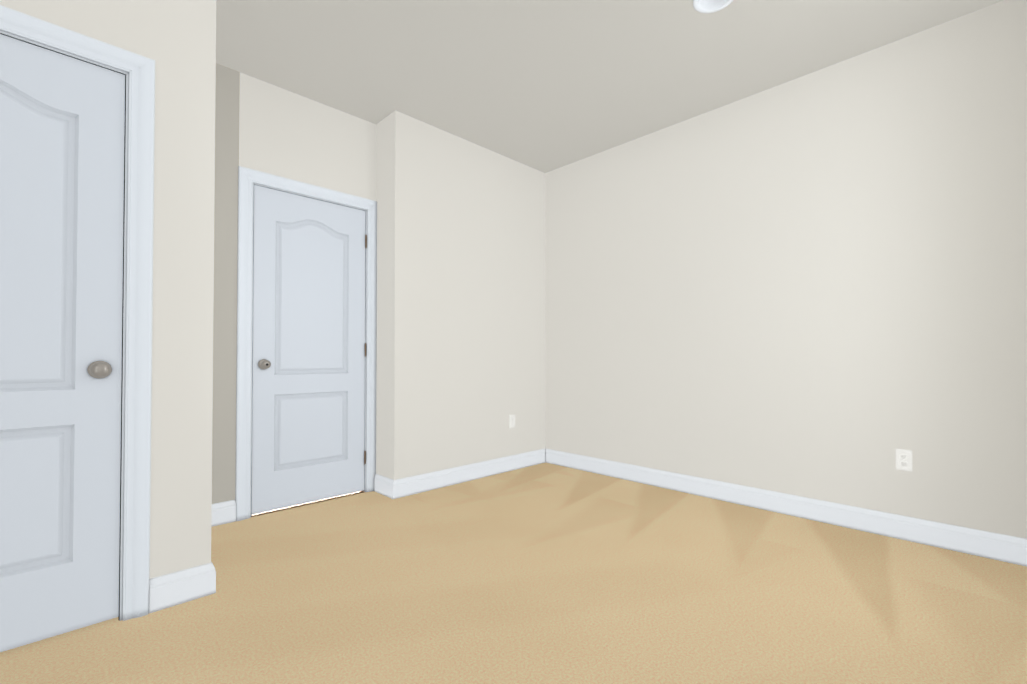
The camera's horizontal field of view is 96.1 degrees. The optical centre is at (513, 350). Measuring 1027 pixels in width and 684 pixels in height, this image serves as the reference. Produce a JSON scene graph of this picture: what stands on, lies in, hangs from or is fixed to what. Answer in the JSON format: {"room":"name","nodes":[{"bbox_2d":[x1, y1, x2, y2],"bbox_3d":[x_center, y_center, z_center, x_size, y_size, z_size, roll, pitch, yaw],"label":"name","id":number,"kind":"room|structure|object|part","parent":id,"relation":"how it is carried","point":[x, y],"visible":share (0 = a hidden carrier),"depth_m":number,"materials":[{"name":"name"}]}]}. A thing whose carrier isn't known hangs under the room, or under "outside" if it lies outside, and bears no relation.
{"room":"empty bedroom","nodes":[
{"label":"empty bedroom","id":0,"kind":"room"},
{"bbox_2d":[0,0,215,578],"bbox_3d":[-1.880,-0.358,1.460,1.568,2.743,0.140,1,-1,-45],"label":"wall","id":1,"kind":"structure","parent":0,"point":[175,40],"depth_m":1.87,"materials":[{"name":"beige paint"}]},
{"bbox_2d":[0,34,124,651],"bbox_3d":[-1.738,-0.029,1.479,0.746,2.055,0.104,1,-1,-45],"label":"closet door","id":2,"kind":"structure","parent":1,"relation":"in","point":[62,125],"depth_m":1.64,"materials":[{"name":"paint"}]},
{"bbox_3d":[-1.505,0.071,1.683,0.068,0.066,0.068,1,-1,-45],"label":"knob","id":3,"kind":"part","parent":2,"relation":"part of","materials":[{"name":"grey metal"}]},
{"bbox_2d":[0,5,154,620],"bbox_3d":[-1.790,-0.066,1.530,0.923,2.159,0.162,1,-1,-45],"label":"trim","id":4,"kind":"structure","parent":1,"relation":"attached to","point":[137,70],"depth_m":1.76,"materials":[{"name":"paint"}]},
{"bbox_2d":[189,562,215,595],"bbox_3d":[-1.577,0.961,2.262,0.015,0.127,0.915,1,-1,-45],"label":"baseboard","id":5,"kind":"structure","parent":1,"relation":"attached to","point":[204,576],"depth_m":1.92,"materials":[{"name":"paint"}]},
{"bbox_2d":[212,63,375,503],"bbox_3d":[-1.569,-0.336,3.031,1.362,2.743,0.140,1,-1,-45],"label":"wall","id":6,"kind":"structure","parent":0,"point":[284,133],"depth_m":2.86,"materials":[{"name":"beige paint"}]},
{"bbox_2d":[235,166,376,520],"bbox_3d":[-1.399,-0.042,3.180,0.923,2.159,0.162,1,-1,-45],"label":"door frame","id":7,"kind":"structure","parent":6,"relation":"attached to","point":[248,179],"depth_m":2.87,"materials":[{"name":"paint"}]},
{"bbox_2d":[251,491,364,516],"bbox_3d":[-1.375,1.034,3.140,0.751,0.007,0.050,1,-1,-45],"label":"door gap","id":8,"kind":"structure","parent":6,"relation":"attached to","point":[298,505],"depth_m":3.10,"materials":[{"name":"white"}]},
{"bbox_2d":[251,185,366,514],"bbox_3d":[-1.343,-0.005,3.128,0.753,2.055,0.105,1,-1,-45],"label":"door","id":9,"kind":"structure","parent":6,"relation":"in","point":[308,396],"depth_m":3.11,"materials":[{"name":"paint"}]},
{"bbox_3d":[-1.555,0.089,2.894,0.066,0.066,0.070,1,-1,-45],"label":"knob","id":10,"kind":"part","parent":9,"relation":"part of","materials":[{"name":"grey metal"}]},
{"bbox_2d":[376,110,544,479],"bbox_3d":[-0.366,-0.322,4.021,1.740,2.743,0.420,1,-1,-45],"label":"wall bump-out","id":11,"kind":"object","parent":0,"point":[460,372],"visible":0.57,"depth_m":3.63,"materials":[{"name":"beige paint"}]},
{"bbox_2d":[389,449,544,498],"bbox_3d":[-0.275,0.983,3.786,1.595,0.127,0.015,1,-1,-45],"label":"baseboard","id":12,"kind":"structure","parent":11,"relation":"attached to","point":[403,487],"depth_m":3.64,"materials":[{"name":"paint"}]},
{"bbox_2d":[509,414,514,427],"bbox_3d":[-0.010,0.624,4.059,0.070,0.114,0.007,1,-1,-45],"label":"outlet","id":13,"kind":"object","parent":11,"relation":"attached to","point":[511,421],"visible":1,"depth_m":4.05,"materials":[{"name":"white plastic"}]},
{"bbox_2d":[0,462,1026,683],"bbox_3d":[-0.137,1.018,1.783,4.530,0.001,3.660,1,-1,-45],"label":"floor","id":14,"kind":"structure","parent":0,"point":[545,573],"depth_m":1.86,"materials":[{"name":"carpet"}]},
{"bbox_2d":[216,0,1002,172],"bbox_3d":[-0.179,-1.874,1.867,4.530,0.300,3.780,1,-1,-45],"label":"ceiling","id":15,"kind":"structure","parent":0,"point":[544,86],"depth_m":2.67,"materials":[{"name":"white paint"}]},
{"bbox_2d":[693,0,732,12],"bbox_3d":[0.980,-1.783,2.251,0.196,0.141,0.196,1,-1,-45],"label":"recessed light","id":16,"kind":"object","parent":15,"relation":"in","point":[706,6],"visible":1,"depth_m":2.31,"materials":[{"name":"paint"}]},
{"bbox_2d":[545,0,1026,538],"bbox_3d":[1.531,-0.333,3.237,0.140,2.743,3.360,1,-1,-45],"label":"wall","id":17,"kind":"structure","parent":0,"point":[813,284],"depth_m":2.79,"materials":[{"name":"beige paint"}]},
{"bbox_2d":[545,448,1026,565],"bbox_3d":[1.416,0.975,3.225,0.015,0.127,3.190,1,-1,-45],"label":"baseboard","id":18,"kind":"structure","parent":17,"relation":"attached to","point":[996,546],"depth_m":2.76,"materials":[{"name":"paint"}]},
{"bbox_2d":[895,449,911,471],"bbox_3d":[2.126,0.598,2.516,0.007,0.114,0.070,1,-1,-45],"label":"outlet","id":19,"kind":"object","parent":17,"relation":"attached to","point":[903,458],"visible":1,"depth_m":2.51,"materials":[{"name":"white plastic"}]}
]}

